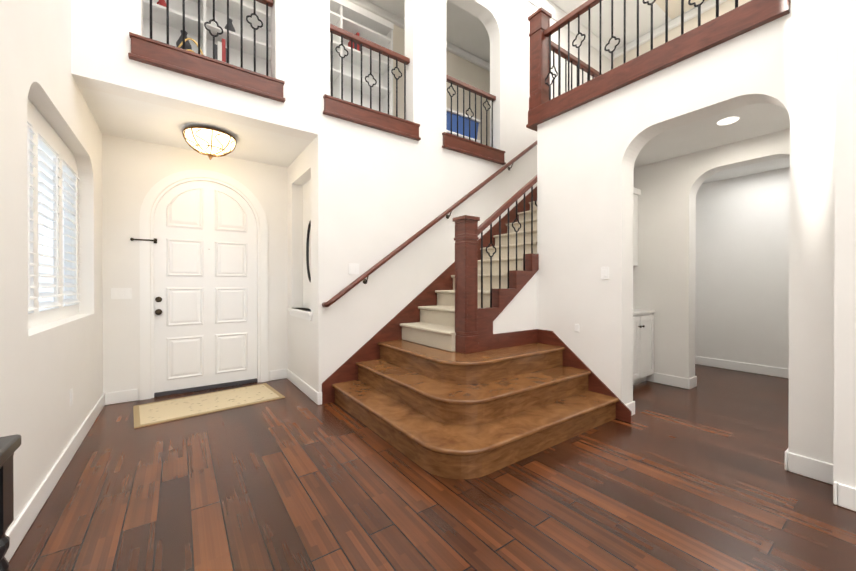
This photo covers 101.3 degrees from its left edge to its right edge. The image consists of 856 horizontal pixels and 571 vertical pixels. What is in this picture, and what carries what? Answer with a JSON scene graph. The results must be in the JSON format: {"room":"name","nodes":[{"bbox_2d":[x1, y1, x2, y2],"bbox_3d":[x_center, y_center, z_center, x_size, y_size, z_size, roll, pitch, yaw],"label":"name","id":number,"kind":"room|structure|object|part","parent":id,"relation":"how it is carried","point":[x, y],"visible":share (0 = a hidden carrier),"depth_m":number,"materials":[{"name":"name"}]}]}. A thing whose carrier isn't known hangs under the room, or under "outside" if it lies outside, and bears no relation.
{"room":"entrance hall","nodes":[
{"label":"entrance hall","id":0,"kind":"room"},
{"bbox_2d":[0,0,102,533],"bbox_3d":[-0.943,-1.633,0.074,0.200,5.700,8.680,0,0,-35],"label":"wall","id":1,"kind":"structure","parent":0,"point":[43,374],"depth_m":1.98,"materials":[{"name":"paint"}]},
{"bbox_2d":[27,98,79,328],"bbox_3d":[-2.622,-0.427,2.394,0.136,1.363,1.694,0,0,-35],"label":"window shutters","id":2,"kind":"object","parent":1,"relation":"attached to","point":[50,157],"visible":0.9,"depth_m":2.51,"materials":[{"name":"white wood"}]},
{"bbox_3d":[-2.675,-0.428,2.357,0.007,1.362,1.692,0,0,-35],"label":"window glow pane","id":3,"kind":"part","parent":2,"relation":"part of","materials":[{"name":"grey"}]},
{"bbox_2d":[4,393,104,561],"bbox_3d":[-0.797,1.155,0.067,0.016,0.125,8.480,0,0,-35],"label":"baseboard","id":4,"kind":"structure","parent":1,"relation":"attached to","point":[21,525],"depth_m":1.98,"materials":[{"name":"white wood"}]},
{"bbox_2d":[28,313,93,336],"bbox_3d":[-2.595,0.271,2.417,0.189,0.032,1.698,0,0,-35],"label":"window sill","id":5,"kind":"structure","parent":1,"relation":"attached to","point":[40,328],"depth_m":2.30,"materials":[{"name":"white"}]},
{"bbox_2d":[70,388,72,406],"bbox_3d":[-2.513,0.787,2.477,0.010,0.115,0.070,0,0,-35],"label":"electrical outlet plate","id":6,"kind":"object","parent":1,"relation":"attached to","point":[71,396],"visible":1,"depth_m":2.47,"materials":[{"name":"white plastic"}]},
{"bbox_2d":[102,134,287,399],"bbox_3d":[-2.493,-0.161,4.180,2.020,2.720,0.200,0,0,-35],"label":"wall","id":7,"kind":"structure","parent":0,"point":[134,172],"depth_m":3.67,"materials":[{"name":"paint"}]},
{"bbox_2d":[105,389,137,404],"bbox_3d":[-3.137,1.139,3.596,0.254,0.125,0.016,0,0,-35],"label":"baseboard","id":8,"kind":"structure","parent":7,"relation":"attached to","point":[123,396],"depth_m":3.59,"materials":[{"name":"white wood"}]},
{"bbox_2d":[111,288,131,298],"bbox_3d":[-3.137,0.082,3.595,0.165,0.115,0.010,0,0,-35],"label":"light switch","id":9,"kind":"object","parent":7,"relation":"attached to","point":[121,293],"visible":1,"depth_m":3.59,"materials":[{"name":"white plastic"}]},
{"bbox_2d":[139,169,267,399],"bbox_3d":[-2.522,-0.060,4.048,1.240,2.520,0.050,0,0,-35],"label":"door frame","id":10,"kind":"structure","parent":7,"relation":"attached to","point":[156,190],"depth_m":3.82,"materials":[{"name":"white wood"}]},
{"bbox_2d":[154,181,256,392],"bbox_3d":[-2.550,-0.017,4.088,1.054,2.421,0.045,0,0,-35],"label":"front door","id":11,"kind":"structure","parent":7,"relation":"in","point":[209,281],"depth_m":4.06,"materials":[{"name":"white wood"}]},
{"bbox_2d":[130,188,247,380],"bbox_3d":[-2.636,-0.040,3.955,1.096,2.161,0.072,0,0,-35],"label":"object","id":12,"kind":"structure","parent":11,"relation":"attached to","point":[184,307],"depth_m":4.01,"materials":[{"name":"white painted wood"},{"name":"dark bronze"}]},
{"bbox_3d":[-2.798,-0.094,3.840,0.700,0.821,0.072,0,0,-35],"label":"handle","id":13,"kind":"part","parent":12,"relation":"part of","materials":[{"name":"brown metal"}]},
{"bbox_2d":[154,378,257,396],"bbox_3d":[-2.530,1.175,4.066,1.054,0.041,0.023,0,0,-35],"label":"threshold","id":14,"kind":"object","parent":11,"relation":"attached to","point":[171,392],"depth_m":4.03,"materials":[{"name":"grey"}]},
{"bbox_2d":[270,369,286,380],"bbox_3d":[-1.907,1.136,4.469,0.204,0.125,0.016,0,0,-35],"label":"baseboard","id":15,"kind":"structure","parent":7,"relation":"attached to","point":[278,374],"depth_m":4.46,"materials":[{"name":"white wood"}]},
{"bbox_2d":[78,86,311,166],"bbox_3d":[-0.012,-1.686,5.439,7.530,0.320,1.450,0,0,-35],"label":"ceiling","id":16,"kind":"structure","parent":0,"point":[119,116],"depth_m":3.39,"materials":[{"name":"paint"}]},
{"bbox_2d":[178,38,203,54],"bbox_3d":[-2.234,-2.056,3.307,0.401,0.436,0.225,0,0,-35],"label":"decorative sculpture","id":17,"kind":"object","parent":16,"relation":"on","point":[186,39],"visible":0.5,"depth_m":3.24,"materials":[{"name":"gold metal"}]},
{"bbox_2d":[182,126,236,159],"bbox_3d":[-2.184,-1.388,3.523,0.468,0.257,0.468,0,0,-35],"label":"lamp","id":18,"kind":"object","parent":16,"relation":"attached to","point":[209,142],"visible":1,"depth_m":3.40,"materials":[{"name":"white glass"}]},
{"bbox_2d":[446,107,480,142],"bbox_3d":[0.376,-2.152,5.227,0.680,0.611,0.500,0,0,-35],"label":"storage tote","id":19,"kind":"object","parent":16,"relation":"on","point":[460,124],"visible":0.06,"depth_m":5.03,"materials":[{"name":"blue plastic"}]},
{"bbox_3d":[0.376,-2.440,5.226,0.680,0.034,0.500,0,0,-35],"label":"lid","id":20,"kind":"part","parent":19,"relation":"part of","materials":[{"name":"plastic"}]},
{"bbox_3d":[0.376,-2.134,5.227,0.680,0.034,0.500,0,0,-35],"label":"lid","id":21,"kind":"part","parent":19,"relation":"part of","materials":[{"name":"white plastic"}]},
{"bbox_2d":[143,0,393,115],"bbox_3d":[-2.007,-2.983,4.693,3.360,2.280,0.335,0,0,-35],"label":"bookcase","id":22,"kind":"object","parent":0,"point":[349,16],"visible":0.38,"depth_m":4.71,"materials":[{"name":"white wood"}]},
{"bbox_2d":[157,0,165,6],"bbox_3d":[-3.006,-3.175,3.974,0.105,0.189,0.102,0,0,-35],"label":"decorative vase","id":23,"kind":"object","parent":22,"relation":"in","point":[161,2],"visible":0.27,"depth_m":3.94,"materials":[{"name":"red ceramic"}]},
{"bbox_2d":[176,30,191,49],"bbox_3d":[-2.843,-2.816,4.092,0.150,0.270,0.146,0,0,-35],"label":"decorative vase","id":24,"kind":"object","parent":22,"relation":"in","point":[187,43],"visible":0.38,"depth_m":4.05,"materials":[{"name":"grey ceramic"}]},
{"bbox_2d":[215,38,226,62],"bbox_3d":[-2.538,-2.832,4.302,0.142,0.300,0.170,0,0,-35],"label":"books","id":25,"kind":"object","parent":22,"relation":"in","point":[220,51],"visible":0.52,"depth_m":4.23,"materials":[{"name":"grey paper"}]},
{"bbox_2d":[225,18,234,31],"bbox_3d":[-2.460,-3.191,4.362,0.120,0.216,0.117,0,0,-35],"label":"decorative vase","id":26,"kind":"object","parent":22,"relation":"in","point":[231,27],"visible":0.42,"depth_m":4.33,"materials":[{"name":"grey ceramic"}]},
{"bbox_2d":[348,32,360,50],"bbox_3d":[-1.111,-3.637,5.312,0.142,0.300,0.170,0,0,-35],"label":"books","id":27,"kind":"object","parent":22,"relation":"in","point":[357,46],"visible":0.29,"depth_m":5.26,"materials":[{"name":"red paper"}]},
{"bbox_2d":[287,142,311,386],"bbox_3d":[-1.415,-0.161,4.191,0.250,2.720,1.030,0,0,-35],"label":"wall","id":28,"kind":"structure","parent":0,"point":[299,171],"depth_m":4.36,"materials":[{"name":"paint"}]},
{"bbox_2d":[288,308,312,315],"bbox_3d":[-1.431,0.300,4.077,0.170,0.040,0.880,0,0,-35],"label":"sill ledge","id":29,"kind":"object","parent":28,"relation":"attached to","point":[306,312],"visible":0.65,"depth_m":3.95,"materials":[{"name":"white"}]},
{"bbox_2d":[290,312,311,320],"bbox_3d":[-1.476,0.345,4.045,0.019,0.050,0.840,0,0,-35],"label":"trim","id":30,"kind":"structure","parent":28,"relation":"attached to","point":[309,318],"depth_m":3.96,"materials":[{"name":"white"}]},
{"bbox_2d":[287,369,317,403],"bbox_3d":[-1.464,1.137,4.037,0.016,0.125,1.234,0,0,-35],"label":"baseboard","id":31,"kind":"structure","parent":28,"relation":"attached to","point":[310,392],"depth_m":3.95,"materials":[{"name":"white wood"}]},
{"bbox_2d":[303,179,310,308],"bbox_3d":[-1.354,-0.490,4.129,0.020,1.580,0.800,0,0,-35],"label":"wall","id":32,"kind":"structure","parent":0,"point":[306,220],"depth_m":4.31,"materials":[{"name":"paint"}]},
{"bbox_2d":[306,220,310,282],"bbox_3d":[-1.366,-0.400,4.121,0.024,0.748,0.368,0,0,-35],"label":"oval mirror","id":33,"kind":"object","parent":32,"relation":"attached to","point":[308,252],"visible":0.46,"depth_m":4.20,"materials":[{"name":"black paint"}]},
{"label":"glass","id":34,"kind":"part","parent":33,"relation":"part of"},
{"bbox_2d":[71,0,610,392],"bbox_3d":[0.466,-1.653,4.766,7.530,5.700,0.200,0,0,-35],"label":"wall","id":35,"kind":"structure","parent":0,"point":[378,195],"depth_m":3.84,"materials":[{"name":"paint"}]},
{"bbox_2d":[128,32,284,102],"bbox_3d":[-1.887,-1.829,3.095,1.130,0.185,0.300,0,0,-35],"label":"sill","id":36,"kind":"structure","parent":35,"relation":"attached to","point":[152,52],"depth_m":2.93,"materials":[{"name":"brown wood"}]},
{"bbox_2d":[150,0,272,75],"bbox_3d":[-1.887,-2.332,3.092,0.974,0.818,0.064,0,0,-35],"label":"balcony railing","id":37,"kind":"object","parent":36,"relation":"on","point":[267,3],"visible":0.9,"depth_m":3.15,"materials":[{"name":"black metal"}]},
{"bbox_2d":[317,392,321,404],"bbox_3d":[-1.068,1.139,3.556,0.106,0.125,0.016,0,0,-35],"label":"baseboard","id":38,"kind":"structure","parent":35,"relation":"attached to","point":[319,398],"depth_m":3.53,"materials":[{"name":"white wood"}]},
{"bbox_2d":[349,263,358,273],"bbox_3d":[-0.790,-0.179,3.751,0.120,0.115,0.010,0,0,-35],"label":"light switch","id":39,"kind":"object","parent":35,"relation":"attached to","point":[353,268],"visible":1,"depth_m":3.75,"materials":[{"name":"white plastic"}]},
{"bbox_2d":[323,94,420,140],"bbox_3d":[-0.647,-1.832,3.975,1.170,0.185,0.300,0,0,-35],"label":"sill","id":40,"kind":"structure","parent":35,"relation":"attached to","point":[354,113],"depth_m":3.82,"materials":[{"name":"brown wood"}]},
{"bbox_2d":[330,23,409,119],"bbox_3d":[-0.647,-2.336,3.973,1.014,0.818,0.064,0,0,-35],"label":"balcony railing","id":41,"kind":"object","parent":40,"relation":"on","point":[361,41],"visible":0.96,"depth_m":3.96,"materials":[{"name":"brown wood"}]},
{"bbox_2d":[442,132,505,164],"bbox_3d":[0.576,-1.836,4.843,1.130,0.185,0.300,0,0,-35],"label":"sill","id":42,"kind":"structure","parent":35,"relation":"attached to","point":[468,147],"depth_m":4.69,"materials":[{"name":"brown wood"}]},
{"bbox_2d":[446,75,495,146],"bbox_3d":[0.576,-2.340,4.841,0.974,0.818,0.064,0,0,-35],"label":"balcony railing","id":43,"kind":"object","parent":42,"relation":"on","point":[468,87],"visible":0.75,"depth_m":4.83,"materials":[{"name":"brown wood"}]},
{"bbox_2d":[527,0,614,59],"bbox_3d":[0.552,-4.433,4.632,7.530,0.140,0.100,0,0,-35],"label":"crown molding","id":44,"kind":"structure","parent":35,"relation":"attached to","point":[555,10],"depth_m":6.01,"materials":[{"name":"white paint"}]},
{"bbox_2d":[8,364,855,570],"bbox_3d":[2.079,1.237,2.490,7.950,0.060,9.100,0,0,-35],"label":"floor","id":45,"kind":"structure","parent":0,"point":[698,477],"depth_m":1.98,"materials":[{"name":"brown wood"}]},
{"bbox_2d":[0,434,20,570],"bbox_3d":[-0.800,0.806,0.303,0.274,0.820,1.370,0,0,-35],"label":"console table","id":46,"kind":"object","parent":45,"relation":"on","point":[10,445],"visible":1,"depth_m":0.88,"materials":[{"name":"black paint"}]},
{"bbox_2d":[133,383,284,428],"bbox_3d":[-2.224,1.196,3.617,1.240,0.009,0.690,0,0,-40],"label":"entry rug","id":47,"kind":"object","parent":45,"relation":"on","point":[148,414],"visible":0.86,"depth_m":3.52,"materials":[{"name":"beige fabric"}]},
{"bbox_2d":[322,141,631,478],"bbox_3d":[1.279,-0.836,3.969,4.330,4.073,2.053,0,0,-35],"label":"staircase","id":48,"kind":"structure","parent":45,"relation":"on","point":[437,376],"depth_m":3.24,"materials":[{"name":"brown wood"}]},
{"bbox_3d":[0.683,-1.330,4.735,4.242,3.092,0.099,0,0,-35],"label":"railing wall handrail","id":49,"kind":"part","parent":48,"relation":"part of","materials":[{"name":"brown wood"}]},
{"bbox_3d":[0.363,-0.007,3.345,0.186,1.280,0.186,0,0,-35],"label":"newel post","id":50,"kind":"part","parent":48,"relation":"part of","materials":[{"name":"brown wood"}]},
{"bbox_3d":[1.697,-1.639,4.279,3.115,2.377,0.064,0,0,-35],"label":"railing handrail","id":51,"kind":"part","parent":48,"relation":"part of","materials":[{"name":"brown wood"}]},
{"bbox_2d":[633,309,654,384],"bbox_3d":[2.332,0.750,4.330,0.797,0.892,0.584,0,0,-35],"label":"base cabinet","id":52,"kind":"object","parent":45,"relation":"on","point":[643,344],"visible":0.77,"depth_m":4.19,"materials":[{"name":"white wood"}]},
{"bbox_2d":[393,25,489,145],"bbox_3d":[-0.498,-3.019,6.099,7.950,2.980,0.200,0,0,-35],"label":"wall","id":53,"kind":"structure","parent":0,"point":[465,71],"depth_m":6.77,"materials":[{"name":"white paint"}]},
{"bbox_2d":[347,0,489,70],"bbox_3d":[-0.409,-4.449,5.985,7.530,0.120,0.080,0,0,-35],"label":"crown molding","id":54,"kind":"structure","parent":53,"relation":"attached to","point":[400,23],"depth_m":5.92,"materials":[{"name":"white"}]},
{"bbox_2d":[493,272,536,333],"bbox_3d":[2.097,-0.162,4.582,4.090,2.720,0.100,0,0,-35],"label":"wall","id":55,"kind":"structure","parent":0,"point":[518,312],"depth_m":3.74,"materials":[{"name":"paint"}]},
{"bbox_2d":[367,0,708,62],"bbox_3d":[2.079,-4.543,2.465,7.950,0.100,9.100,0,0,-35],"label":"ceiling","id":56,"kind":"structure","parent":0,"point":[466,31],"depth_m":6.00,"materials":[{"name":"paint"}]},
{"bbox_2d":[653,0,706,19],"bbox_3d":[4.553,-4.487,2.505,3.270,0.011,6.100,0,0,-35],"label":"ceiling panel","id":57,"kind":"object","parent":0,"point":[674,8],"visible":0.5,"depth_m":5.66,"materials":[{"name":"white paint"}]},
{"bbox_2d":[613,0,750,68],"bbox_3d":[5.238,-1.653,4.721,0.200,5.700,9.100,0,0,-35],"label":"wall","id":58,"kind":"structure","parent":0,"point":[708,15],"depth_m":5.92,"materials":[{"name":"white paint"}]},
{"bbox_2d":[613,0,726,58],"bbox_3d":[5.182,-4.442,4.546,0.080,0.120,8.900,0,0,-35],"label":"crown molding","id":59,"kind":"structure","parent":58,"relation":"attached to","point":[688,15],"depth_m":5.99,"materials":[{"name":"white paint"}]},
{"bbox_2d":[537,0,835,463],"bbox_3d":[1.933,-0.296,3.060,0.220,3.000,2.190,0,0,-35],"label":"wall","id":60,"kind":"structure","parent":0,"point":[587,153],"depth_m":2.76,"materials":[{"name":"paint"}]},
{"bbox_2d":[575,324,578,331],"bbox_3d":[1.482,0.422,3.498,0.010,0.080,0.050,0,0,-35],"label":"outlet","id":61,"kind":"object","parent":60,"relation":"attached to","point":[576,327],"visible":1,"depth_m":3.49,"materials":[{"name":"white plastic"}]},
{"bbox_2d":[601,267,608,278],"bbox_3d":[1.645,-0.117,3.267,0.010,0.115,0.075,0,0,-35],"label":"light switch","id":62,"kind":"object","parent":60,"relation":"attached to","point":[604,272],"visible":1,"depth_m":3.26,"materials":[{"name":"white plastic"}]},
{"bbox_2d":[625,401,634,414],"bbox_3d":[1.830,1.141,3.211,0.252,0.125,0.016,0,0,-35],"label":"baseboard","id":63,"kind":"structure","parent":60,"relation":"attached to","point":[631,406],"depth_m":3.24,"materials":[{"name":"white wood"}]},
{"bbox_2d":[526,0,789,131],"bbox_3d":[1.803,-1.871,3.159,0.210,0.170,2.068,0,0,-35],"label":"trim","id":64,"kind":"structure","parent":60,"relation":"attached to","point":[742,15],"depth_m":2.82,"materials":[{"name":"brown wood"}]},
{"bbox_2d":[528,0,737,109],"bbox_3d":[2.578,-2.489,3.716,2.098,1.060,2.078,0,0,-35],"label":"gallery railing","id":65,"kind":"object","parent":64,"relation":"on","point":[542,44],"visible":0.71,"depth_m":3.83,"materials":[{"name":"brown wood"}]},
{"bbox_2d":[785,449,787,470],"bbox_3d":[2.435,1.145,2.360,0.252,0.125,0.016,0,0,-35],"label":"baseboard","id":66,"kind":"structure","parent":60,"relation":"attached to","point":[786,460],"depth_m":2.29,"materials":[{"name":"white wood"}]},
{"bbox_2d":[788,452,832,484],"bbox_3d":[2.411,1.145,2.188,0.016,0.125,0.236,0,0,-35],"label":"baseboard","id":67,"kind":"structure","parent":60,"relation":"attached to","point":[822,471],"depth_m":2.20,"materials":[{"name":"white wood"}]},
{"bbox_2d":[833,482,837,504],"bbox_3d":[2.354,1.146,2.013,0.280,0.125,0.016,0,0,-35],"label":"baseboard","id":68,"kind":"structure","parent":60,"relation":"attached to","point":[835,491],"depth_m":1.93,"materials":[{"name":"white wood"}]},
{"bbox_2d":[633,128,789,381],"bbox_3d":[3.204,-0.160,3.964,0.200,2.720,2.190,0,0,-35],"label":"wall","id":69,"kind":"structure","parent":0,"point":[664,279],"depth_m":4.17,"materials":[{"name":"paint"}]},
{"bbox_2d":[633,188,640,265],"bbox_3d":[2.275,-0.737,4.404,0.797,0.970,0.387,0,0,-35],"label":"upper cabinet","id":70,"kind":"object","parent":69,"relation":"attached to","point":[635,230],"depth_m":4.46,"materials":[{"name":"white wood"}]},
{"bbox_2d":[654,372,687,388],"bbox_3d":[2.905,1.137,4.205,0.016,0.125,0.360,0,0,-35],"label":"baseboard","id":71,"kind":"structure","parent":69,"relation":"attached to","point":[671,380],"depth_m":4.19,"materials":[{"name":"white wood"}]},
{"bbox_2d":[688,376,696,388],"bbox_3d":[3.102,1.137,4.114,0.232,0.125,0.016,0,0,-35],"label":"baseboard","id":72,"kind":"structure","parent":69,"relation":"attached to","point":[692,382],"depth_m":4.09,"materials":[{"name":"white wood"}]},
{"bbox_2d":[634,103,789,183],"bbox_3d":[4.590,-1.673,2.482,3.450,0.320,6.200,0,0,-35],"label":"ceiling","id":73,"kind":"structure","parent":0,"point":[758,119],"depth_m":3.58,"materials":[{"name":"paint"}]},
{"bbox_2d":[717,117,738,124],"bbox_3d":[2.763,-1.510,3.233,0.156,0.011,0.156,0,0,-35],"label":"recessed light","id":74,"kind":"object","parent":73,"relation":"attached to","point":[730,120],"visible":1,"depth_m":3.22,"materials":[{"name":"white"}]},
{"bbox_2d":[695,167,789,368],"bbox_3d":[4.509,-0.164,4.891,0.200,2.720,2.190,0,0,-35],"label":"wall","id":75,"kind":"structure","parent":0,"point":[742,276],"depth_m":4.88,"materials":[{"name":"paint"}]},
{"bbox_2d":[695,356,788,378],"bbox_3d":[4.421,1.134,4.834,0.016,0.125,2.190,0,0,-35],"label":"baseboard","id":76,"kind":"structure","parent":75,"relation":"attached to","point":[752,368],"depth_m":4.88,"materials":[{"name":"white wood"}]},
{"bbox_2d":[790,0,808,8],"bbox_3d":[2.503,-3.142,2.245,0.220,2.700,0.220,0,0,-35],"label":"wall pier","id":77,"kind":"object","parent":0,"point":[794,3],"visible":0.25,"depth_m":2.26,"materials":[{"name":"paint"}]},
{"bbox_2d":[833,0,855,504],"bbox_3d":[3.613,-1.635,0.446,0.500,5.700,4.010,0,0,-35],"label":"wall jog","id":78,"kind":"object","parent":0,"point":[844,464],"visible":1,"depth_m":1.91,"materials":[{"name":"paint"}]},
{"bbox_2d":[837,483,855,510],"bbox_3d":[3.408,1.154,0.302,0.016,0.125,3.994,0,0,-35],"label":"baseboard","id":79,"kind":"structure","parent":78,"relation":"attached to","point":[846,497],"depth_m":1.90,"materials":[{"name":"white wood"}]}
]}

